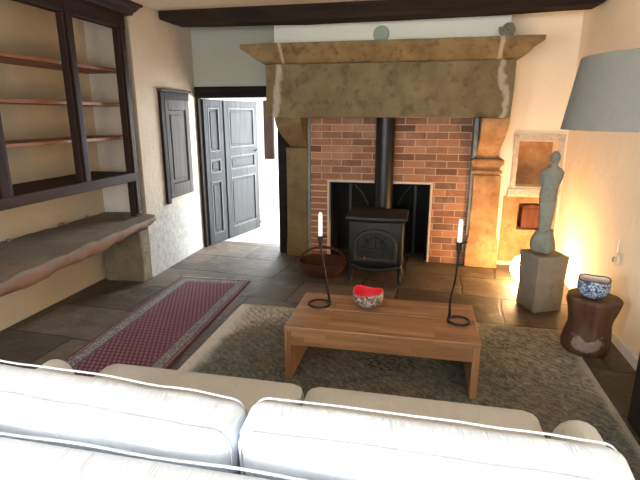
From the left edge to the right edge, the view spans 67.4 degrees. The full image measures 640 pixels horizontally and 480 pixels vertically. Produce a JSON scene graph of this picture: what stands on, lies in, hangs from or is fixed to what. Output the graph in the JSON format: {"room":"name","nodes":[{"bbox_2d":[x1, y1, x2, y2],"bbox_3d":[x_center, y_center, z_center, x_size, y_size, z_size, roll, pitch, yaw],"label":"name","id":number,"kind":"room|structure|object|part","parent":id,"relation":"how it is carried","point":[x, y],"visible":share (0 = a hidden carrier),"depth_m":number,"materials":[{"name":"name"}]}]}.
{"room":"traditional dwelling","nodes":[
{"label":"traditional dwelling","id":0,"kind":"room"},
{"bbox_2d":[0,0,105,330],"bbox_3d":[-2.616,-0.655,3.771,0.300,2.680,5.480,3,15,12],"label":"wall","id":1,"kind":"structure","parent":0,"point":[25,29],"depth_m":4.09,"materials":[{"name":"paint"}]},
{"bbox_2d":[0,0,142,215],"bbox_3d":[-2.265,-0.817,3.098,0.630,1.930,3.330,3,15,12],"label":"shelving unit","id":2,"kind":"object","parent":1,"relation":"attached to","point":[107,13],"visible":1,"depth_m":3.84,"materials":[{"name":"brown wood"}]},
{"bbox_3d":[-2.115,-0.949,3.031,0.077,1.420,0.130,3,15,12],"label":"post","id":3,"kind":"part","parent":2,"relation":"part of","materials":[{"name":"brown wood"}]},
{"bbox_3d":[-2.373,-1.208,3.058,0.395,0.028,3.200,3,15,12],"label":"shelf","id":4,"kind":"part","parent":2,"relation":"part of","materials":[{"name":"brown wood"}]},
{"bbox_3d":[-2.373,-0.916,3.133,0.395,0.028,3.200,3,15,12],"label":"shelf","id":5,"kind":"part","parent":2,"relation":"part of","materials":[{"name":"brown wood"}]},
{"bbox_3d":[-2.373,-0.622,3.209,0.395,0.028,3.200,3,15,12],"label":"shelf","id":6,"kind":"part","parent":2,"relation":"part of","materials":[{"name":"brown wood"}]},
{"bbox_3d":[-2.127,-1.600,2.860,0.085,0.155,3.120,3,15,12],"label":"rail","id":7,"kind":"part","parent":2,"relation":"part of","materials":[{"name":"brown wood"}]},
{"bbox_3d":[-2.130,-0.246,3.208,0.110,0.080,3.115,3,15,12],"label":"rail","id":8,"kind":"part","parent":2,"relation":"part of","materials":[{"name":"brown wood"}]},
{"bbox_3d":[-1.947,-1.148,3.801,0.077,1.420,0.105,3,15,12],"label":"post","id":9,"kind":"part","parent":2,"relation":"part of","materials":[{"name":"brown wood"}]},
{"bbox_3d":[-2.072,-1.697,2.828,0.235,0.090,3.330,3,15,12],"label":"cornice","id":10,"kind":"part","parent":2,"relation":"part of","materials":[{"name":"brown wood"}]},
{"bbox_3d":[-1.804,-1.123,4.504,0.077,1.820,0.105,3,15,12],"label":"post","id":11,"kind":"part","parent":2,"relation":"part of","materials":[{"name":"brown wood"}]},
{"bbox_2d":[0,211,156,297],"bbox_3d":[-2.198,0.284,3.095,0.868,0.207,3.822,3,15,12],"label":"stone ledge","id":12,"kind":"object","parent":1,"relation":"attached to","point":[25,260],"visible":0.98,"depth_m":3.71,"materials":[{"name":"grey stone"}]},
{"bbox_2d":[83,6,203,277],"bbox_3d":[-1.833,-1.110,5.530,0.480,2.680,1.600,3,15,12],"label":"wall","id":13,"kind":"structure","parent":0,"point":[159,52],"depth_m":4.91,"materials":[{"name":"paint"}]},
{"bbox_2d":[156,88,193,204],"bbox_3d":[-1.685,-1.060,5.426,0.255,1.215,0.680,3,15,12],"label":"window shutter","id":14,"kind":"object","parent":13,"relation":"in","point":[173,105],"depth_m":5.35,"materials":[{"name":"grey wood"}]},
{"bbox_3d":[-1.606,-1.056,5.442,0.024,0.800,0.390,3,15,12],"label":"shutter panel","id":15,"kind":"part","parent":14,"relation":"part of","materials":[{"name":"grey wood"}]},
{"bbox_2d":[210,98,278,205],"bbox_3d":[-0.088,-1.599,7.382,5.100,2.700,2.870,3,15,12],"label":"wall","id":16,"kind":"structure","parent":0,"point":[268,174],"depth_m":8.95,"materials":[{"name":"white paint"}]},
{"bbox_2d":[262,100,277,164],"bbox_3d":[-0.869,-1.938,8.694,0.370,1.140,0.138,3,15,12],"label":"shutter","id":17,"kind":"object","parent":16,"relation":"attached to","point":[269,140],"visible":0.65,"depth_m":8.73,"materials":[{"name":"brown wood"}]},
{"bbox_3d":[-0.869,-1.435,8.824,0.370,0.100,0.138,3,15,12],"label":"sill","id":18,"kind":"part","parent":17,"relation":"part of","materials":[{"name":"white paint"}]},
{"bbox_2d":[130,0,370,11],"bbox_3d":[-0.659,-1.414,0.956,5.380,0.200,9.630,3,15,12],"label":"ceiling","id":19,"kind":"structure","parent":0,"point":[157,5],"depth_m":4.54,"materials":[{"name":"paint"}]},
{"bbox_2d":[159,0,605,27],"bbox_3d":[0.424,-2.176,4.570,4.171,0.161,0.251,3,15,12],"label":"beam","id":20,"kind":"structure","parent":19,"relation":"attached to","point":[373,10],"depth_m":4.49,"materials":[{"name":"brown wood"}]},
{"bbox_2d":[0,205,639,445],"bbox_3d":[-0.059,1.038,2.974,7.200,0.200,12.500,3,15,12],"label":"floor","id":21,"kind":"structure","parent":0,"point":[57,331],"depth_m":4.58,"materials":[{"name":"stone"}]},
{"bbox_2d":[103,228,151,281],"bbox_3d":[-1.987,0.146,4.950,0.448,0.554,0.174,3,15,12],"label":"stone block","id":22,"kind":"object","parent":21,"relation":"on","point":[129,258],"visible":0.74,"depth_m":4.89,"materials":[{"name":"grey stone"}]},
{"bbox_2d":[63,276,250,377],"bbox_3d":[-1.304,0.715,3.797,0.760,0.012,2.601,3,15,10],"label":"runner rug","id":23,"kind":"object","parent":21,"relation":"on","point":[160,330],"visible":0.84,"depth_m":3.82,"materials":[{"name":"red fabric"}]},
{"bbox_2d":[0,359,634,479],"bbox_3d":[-0.186,0.827,1.735,2.345,0.812,1.095,3,15,12],"label":"sofa","id":24,"kind":"object","parent":21,"relation":"on","point":[122,422],"visible":1,"depth_m":1.41,"materials":[{"name":"white fabric"}]},
{"bbox_3d":[-1.269,0.897,1.893,0.170,0.555,0.780,3,15,12],"label":"arm","id":25,"kind":"part","parent":24,"relation":"part of","materials":[{"name":"white fabric"}]},
{"bbox_2d":[0,364,246,474],"bbox_3d":[-0.742,0.662,1.617,1.040,0.425,0.234,3,15,12],"label":"cushion","id":26,"kind":"object","parent":24,"relation":"on","point":[33,401],"depth_m":1.48,"materials":[{"name":"white fabric"}]},
{"bbox_3d":[-0.294,0.972,1.335,2.300,0.668,0.210,3,15,12],"label":"frame","id":27,"kind":"part","parent":24,"relation":"part of","materials":[{"name":"white fabric"}]},
{"bbox_2d":[93,364,303,412],"bbox_3d":[-0.655,0.806,1.935,1.025,0.190,0.900,3,15,12],"label":"seat cushion","id":28,"kind":"object","parent":24,"relation":"on","point":[249,391],"depth_m":2.19,"materials":[{"name":"white fabric"}]},
{"bbox_2d":[302,387,543,436],"bbox_3d":[0.343,0.859,1.731,0.995,0.190,0.900,3,15,12],"label":"seat cushion","id":29,"kind":"object","parent":24,"relation":"on","point":[479,414],"depth_m":1.99,"materials":[{"name":"white fabric"}]},
{"bbox_2d":[240,402,634,479],"bbox_3d":[0.293,0.717,1.404,1.068,0.396,0.232,3,15,12],"label":"cushion","id":30,"kind":"object","parent":24,"relation":"on","point":[310,443],"depth_m":1.31,"materials":[{"name":"white fabric"}]},
{"bbox_3d":[0.858,1.010,1.456,0.170,0.555,0.780,3,15,12],"label":"arm","id":31,"kind":"part","parent":24,"relation":"part of","materials":[{"name":"white fabric"}]},
{"bbox_2d":[297,246,348,277],"bbox_3d":[0.031,0.216,5.117,0.548,0.312,0.455,3,15,12],"label":"wicker basket","id":32,"kind":"object","parent":21,"relation":"on","point":[312,265],"visible":0.97,"depth_m":5.07,"materials":[{"name":"brown wicker"}]},
{"bbox_3d":[0.029,0.153,5.089,0.511,0.177,0.122,3,15,12],"label":"handle","id":33,"kind":"part","parent":32,"relation":"part of","materials":[{"name":"wicker"}]},
{"bbox_3d":[0.034,0.148,5.111,0.522,0.177,0.022,0,15,0],"label":"handle","id":34,"kind":"part","parent":32,"relation":"part of","materials":[{"name":"wicker"}]},
{"bbox_2d":[345,117,408,284],"bbox_3d":[0.633,-0.521,5.031,0.605,1.810,0.929,3,15,12],"label":"wood stove","id":35,"kind":"object","parent":21,"relation":"on","point":[376,234],"visible":0.98,"depth_m":4.81,"materials":[{"name":"black metal"}]},
{"bbox_3d":[0.319,0.330,4.939,0.076,0.208,0.057,-9,17,-32],"label":"leg","id":36,"kind":"part","parent":35,"relation":"part of","materials":[{"name":"black metal"}]},
{"bbox_3d":[0.595,-0.252,4.915,0.605,0.057,0.514,3,15,12],"label":"plate","id":37,"kind":"part","parent":35,"relation":"part of","materials":[{"name":"black metal"}]},
{"bbox_3d":[0.798,0.355,4.843,0.076,0.207,0.057,12,19,38],"label":"leg","id":38,"kind":"part","parent":35,"relation":"part of","materials":[{"name":"black metal"}]},
{"bbox_2d":[240,15,545,267],"bbox_3d":[0.708,-1.055,5.325,2.931,2.684,0.943,3,15,12],"label":"stone fireplace","id":39,"kind":"object","parent":21,"relation":"on","point":[447,84],"visible":0.95,"depth_m":5.10,"materials":[{"name":"stone"}]},
{"bbox_2d":[373,25,388,39],"bbox_3d":[0.620,-2.090,4.866,0.166,0.166,0.020,3,15,12],"label":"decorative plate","id":40,"kind":"object","parent":39,"relation":"attached to","point":[381,32],"visible":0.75,"depth_m":4.86,"materials":[{"name":"grey ceramic"}]},
{"bbox_3d":[0.776,-0.602,5.524,1.790,1.700,0.080,3,15,12],"label":"brick panel","id":41,"kind":"part","parent":39,"relation":"part of","materials":[{"name":"brick"}]},
{"bbox_2d":[240,35,545,64],"bbox_3d":[0.673,-1.912,4.933,2.931,0.192,0.606,3,15,12],"label":"mantel shelf","id":42,"kind":"object","parent":39,"relation":"attached to","point":[489,49],"depth_m":4.68,"materials":[{"name":"stone"}]},
{"bbox_2d":[499,22,515,35],"bbox_3d":[1.741,-1.954,4.467,0.154,0.136,0.050,3,15,12],"label":"ammonite","id":43,"kind":"object","parent":39,"relation":"on","point":[503,31],"visible":0.95,"depth_m":4.45,"materials":[{"name":"grey stone"}]},
{"bbox_2d":[178,304,639,479],"bbox_3d":[0.410,0.889,3.128,2.690,0.011,1.970,3,15,12],"label":"carpet","id":44,"kind":"object","parent":21,"relation":"on","point":[527,369],"visible":0.48,"depth_m":3.19,"materials":[{"name":"grey carpet"}]},
{"bbox_2d":[284,293,481,398],"bbox_3d":[0.415,0.671,3.218,1.185,0.364,0.610,3,15,12],"label":"coffee table","id":45,"kind":"object","parent":44,"relation":"on","point":[396,326],"visible":1,"depth_m":3.00,"materials":[{"name":"brown wood"}]},
{"bbox_3d":[-0.141,0.657,3.336,0.042,0.332,0.604,3,15,12],"label":"leg","id":46,"kind":"part","parent":45,"relation":"part of","materials":[{"name":"brown wood"}]},
{"bbox_2d":[308,235,331,308],"bbox_3d":[-0.004,0.204,3.279,0.162,0.507,0.162,3,15,12],"label":"candle holder","id":47,"kind":"object","parent":45,"relation":"on","point":[320,238],"visible":0.98,"depth_m":3.27,"materials":[{"name":"black metal"}]},
{"bbox_2d":[317,235,322,247],"bbox_3d":[0.003,0.011,3.196,0.042,0.082,0.042,3,15,12],"label":"candle cup","id":48,"kind":"object","parent":47,"relation":"on","point":[320,238],"depth_m":3.18,"materials":[{"name":"black metal"}]},
{"bbox_2d":[318,210,322,235],"bbox_3d":[0.003,-0.099,3.168,0.030,0.195,0.030,3,15,12],"label":"candle","id":49,"kind":"object","parent":47,"relation":"on","point":[320,215],"visible":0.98,"depth_m":3.15,"materials":[{"name":"white wax"}]},
{"bbox_3d":[0.037,0.234,3.282,0.101,0.435,0.025,-10,18,-35],"label":"stem","id":50,"kind":"part","parent":47,"relation":"part of","materials":[{"name":"black metal"}]},
{"bbox_2d":[353,285,383,308],"bbox_3d":[0.331,0.393,3.302,0.210,0.130,0.210,3,15,12],"label":"bowl","id":51,"kind":"object","parent":45,"relation":"on","point":[365,297],"visible":1,"depth_m":3.25,"materials":[{"name":"red ceramic"}]},
{"bbox_2d":[447,241,470,325],"bbox_3d":[0.883,0.258,2.993,0.149,0.546,0.154,3,15,12],"label":"candle holder","id":52,"kind":"object","parent":45,"relation":"on","point":[458,244],"visible":0.98,"depth_m":3.00,"materials":[{"name":"black metal"}]},
{"bbox_3d":[0.832,0.288,3.004,0.028,0.477,0.114,1,15,2],"label":"stem","id":53,"kind":"part","parent":52,"relation":"part of","materials":[{"name":"black metal"}]},
{"bbox_2d":[456,241,462,254],"bbox_3d":[0.837,0.050,2.889,0.042,0.082,0.042,3,15,12],"label":"candle cup","id":54,"kind":"object","parent":52,"relation":"on","point":[458,245],"depth_m":2.88,"materials":[{"name":"black metal"}]},
{"bbox_2d":[457,217,463,242],"bbox_3d":[0.837,-0.050,2.864,0.030,0.175,0.030,3,15,12],"label":"candle","id":55,"kind":"object","parent":52,"relation":"on","point":[461,222],"visible":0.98,"depth_m":2.85,"materials":[{"name":"white wax"}]},
{"bbox_3d":[0.972,0.716,3.108,0.042,0.332,0.604,3,15,12],"label":"leg","id":56,"kind":"part","parent":45,"relation":"part of","materials":[{"name":"brown wood"}]},
{"bbox_2d":[560,288,623,356],"bbox_3d":[1.925,0.588,3.425,0.342,0.419,0.326,3,15,12],"label":"stool","id":57,"kind":"object","parent":44,"relation":"on","point":[587,330],"visible":0.89,"depth_m":3.33,"materials":[{"name":"brown wood"}]},
{"bbox_2d":[577,273,611,298],"bbox_3d":[1.894,0.325,3.323,0.206,0.140,0.206,3,15,12],"label":"bowl","id":58,"kind":"object","parent":57,"relation":"on","point":[588,285],"visible":1,"depth_m":3.27,"materials":[{"name":"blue ceramic"}]},
{"bbox_2d":[510,255,519,283],"bbox_3d":[2.071,0.294,4.817,0.304,0.315,0.304,3,15,12],"label":"globe lamp","id":59,"kind":"object","parent":21,"relation":"on","point":[514,267],"visible":0.25,"depth_m":4.77,"materials":[{"name":"white glass"}]},
{"bbox_2d":[516,249,569,312],"bbox_3d":[1.948,0.352,4.231,0.290,0.506,0.287,-3,15,-10],"label":"stone pedestal","id":60,"kind":"object","parent":21,"relation":"on","point":[541,275],"visible":0.91,"depth_m":4.12,"materials":[{"name":"grey stone"}]},
{"bbox_2d":[530,151,563,252],"bbox_3d":[1.925,-0.314,4.045,0.206,0.859,0.202,3,15,12],"label":"statue","id":61,"kind":"object","parent":60,"relation":"on","point":[543,241],"visible":1,"depth_m":4.01,"materials":[{"name":"grey stone"}]},
{"bbox_2d":[530,228,555,252],"bbox_3d":[1.925,-0.004,4.124,0.211,0.232,0.216,3,15,12],"label":"base","id":62,"kind":"object","parent":61,"relation":"attached to","point":[543,241],"depth_m":4.06,"materials":[{"name":"grey stone"}]},
{"bbox_2d":[560,48,639,131],"bbox_3d":[1.312,0.203,1.666,1.000,2.069,0.670,3,15,12],"label":"floor lamp","id":63,"kind":"object","parent":21,"relation":"on","point":[605,93],"visible":1,"depth_m":1.43,"materials":[{"name":"grey fabric"}]},
{"bbox_2d":[627,352,639,437],"bbox_3d":[1.783,0.861,2.339,0.270,0.459,0.532,3,15,12],"label":"speaker","id":64,"kind":"object","parent":21,"relation":"on","point":[633,418],"visible":1,"depth_m":2.57},
{"bbox_2d":[191,10,583,264],"bbox_3d":[0.586,-1.142,5.653,4.200,2.680,0.350,3,15,12],"label":"wall","id":65,"kind":"structure","parent":0,"point":[544,78],"depth_m":5.07,"materials":[{"name":"beige paint"}]},
{"bbox_2d":[194,86,289,251],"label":"door","id":66,"kind":"structure","parent":65,"relation":"in","point":[227,132],"depth_m":6.30,"materials":[{"name":"grey wood"}]},
{"bbox_3d":[-1.359,-1.395,6.087,0.050,0.550,0.213,7,16,27],"label":"panel moulding","id":67,"kind":"part","parent":66,"relation":"part of","materials":[{"name":"grey wood"}]},
{"bbox_3d":[-1.359,-1.395,6.087,0.030,0.550,0.213,7,16,27],"label":"panel","id":68,"kind":"part","parent":66,"relation":"part of","materials":[{"name":"grey wood"}]},
{"bbox_3d":[-1.359,-0.955,6.201,0.030,0.180,0.213,7,16,27],"label":"panel","id":69,"kind":"part","parent":66,"relation":"part of","materials":[{"name":"grey wood"}]},
{"bbox_3d":[-1.359,-0.955,6.201,0.050,0.180,0.213,7,16,27],"label":"panel moulding","id":70,"kind":"part","parent":66,"relation":"part of","materials":[{"name":"grey wood"}]},
{"bbox_3d":[-1.359,-0.432,6.336,0.050,0.700,0.213,7,16,27],"label":"panel moulding","id":71,"kind":"part","parent":66,"relation":"part of","materials":[{"name":"grey wood"}]},
{"bbox_3d":[-1.359,-0.432,6.336,0.030,0.700,0.213,7,16,27],"label":"panel","id":72,"kind":"part","parent":66,"relation":"part of","materials":[{"name":"grey wood"}]},
{"bbox_3d":[-1.092,-1.546,6.607,0.030,0.520,0.610,7,16,24],"label":"panel","id":73,"kind":"part","parent":66,"relation":"part of","materials":[{"name":"grey wood"}]},
{"bbox_3d":[-1.092,-1.546,6.607,0.050,0.520,0.610,7,16,24],"label":"panel moulding","id":74,"kind":"part","parent":66,"relation":"part of","materials":[{"name":"grey wood"}]},
{"bbox_3d":[-1.092,-1.105,6.721,0.050,0.190,0.610,7,16,24],"label":"panel moulding","id":75,"kind":"part","parent":66,"relation":"part of","materials":[{"name":"grey wood"}]},
{"bbox_3d":[-1.092,-1.105,6.721,0.030,0.190,0.610,7,16,24],"label":"panel","id":76,"kind":"part","parent":66,"relation":"part of","materials":[{"name":"grey wood"}]},
{"bbox_3d":[-1.092,-0.582,6.856,0.050,0.690,0.610,7,16,24],"label":"panel moulding","id":77,"kind":"part","parent":66,"relation":"part of","materials":[{"name":"grey wood"}]},
{"bbox_3d":[-1.092,-0.582,6.856,0.030,0.690,0.610,7,16,24],"label":"panel","id":78,"kind":"part","parent":66,"relation":"part of","materials":[{"name":"grey wood"}]},
{"bbox_2d":[518,203,538,228],"bbox_3d":[2.370,-0.278,5.423,0.208,0.278,0.180,3,15,12],"label":"wooden box","id":79,"kind":"object","parent":65,"relation":"in","point":[528,212],"visible":0.76,"depth_m":5.35,"materials":[{"name":"red wood"}]},
{"bbox_3d":[2.370,-0.390,5.393,0.208,0.045,0.180,3,15,12],"label":"box lid","id":80,"kind":"part","parent":79,"relation":"part of","materials":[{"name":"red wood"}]},
{"bbox_2d":[498,134,566,260],"bbox_3d":[2.348,-0.472,5.411,0.574,1.430,0.370,3,15,12],"label":"niche","id":81,"kind":"object","parent":65,"relation":"attached to","point":[531,152],"visible":0.73,"depth_m":5.36,"materials":[{"name":"stone"}]},
{"bbox_2d":[555,0,639,357],"bbox_3d":[1.826,0.112,0.807,0.300,2.680,9.630,3,15,12],"label":"wall","id":82,"kind":"structure","parent":0,"point":[599,205],"depth_m":3.93,"materials":[{"name":"beige paint"}]},
{"bbox_2d":[612,238,619,265],"bbox_3d":[2.234,0.091,3.631,0.038,0.216,0.110,3,15,12],"label":"outlet","id":83,"kind":"object","parent":82,"relation":"attached to","point":[615,256],"visible":1,"depth_m":3.62,"materials":[{"name":"beige paint"}]},
{"bbox_2d":[611,329,637,370],"bbox_3d":[1.574,1.473,0.723,0.018,0.085,7.900,3,15,12],"label":"baseboard","id":84,"kind":"structure","parent":82,"relation":"attached to","point":[616,340],"depth_m":3.38,"materials":[{"name":"white paint"}]}
]}

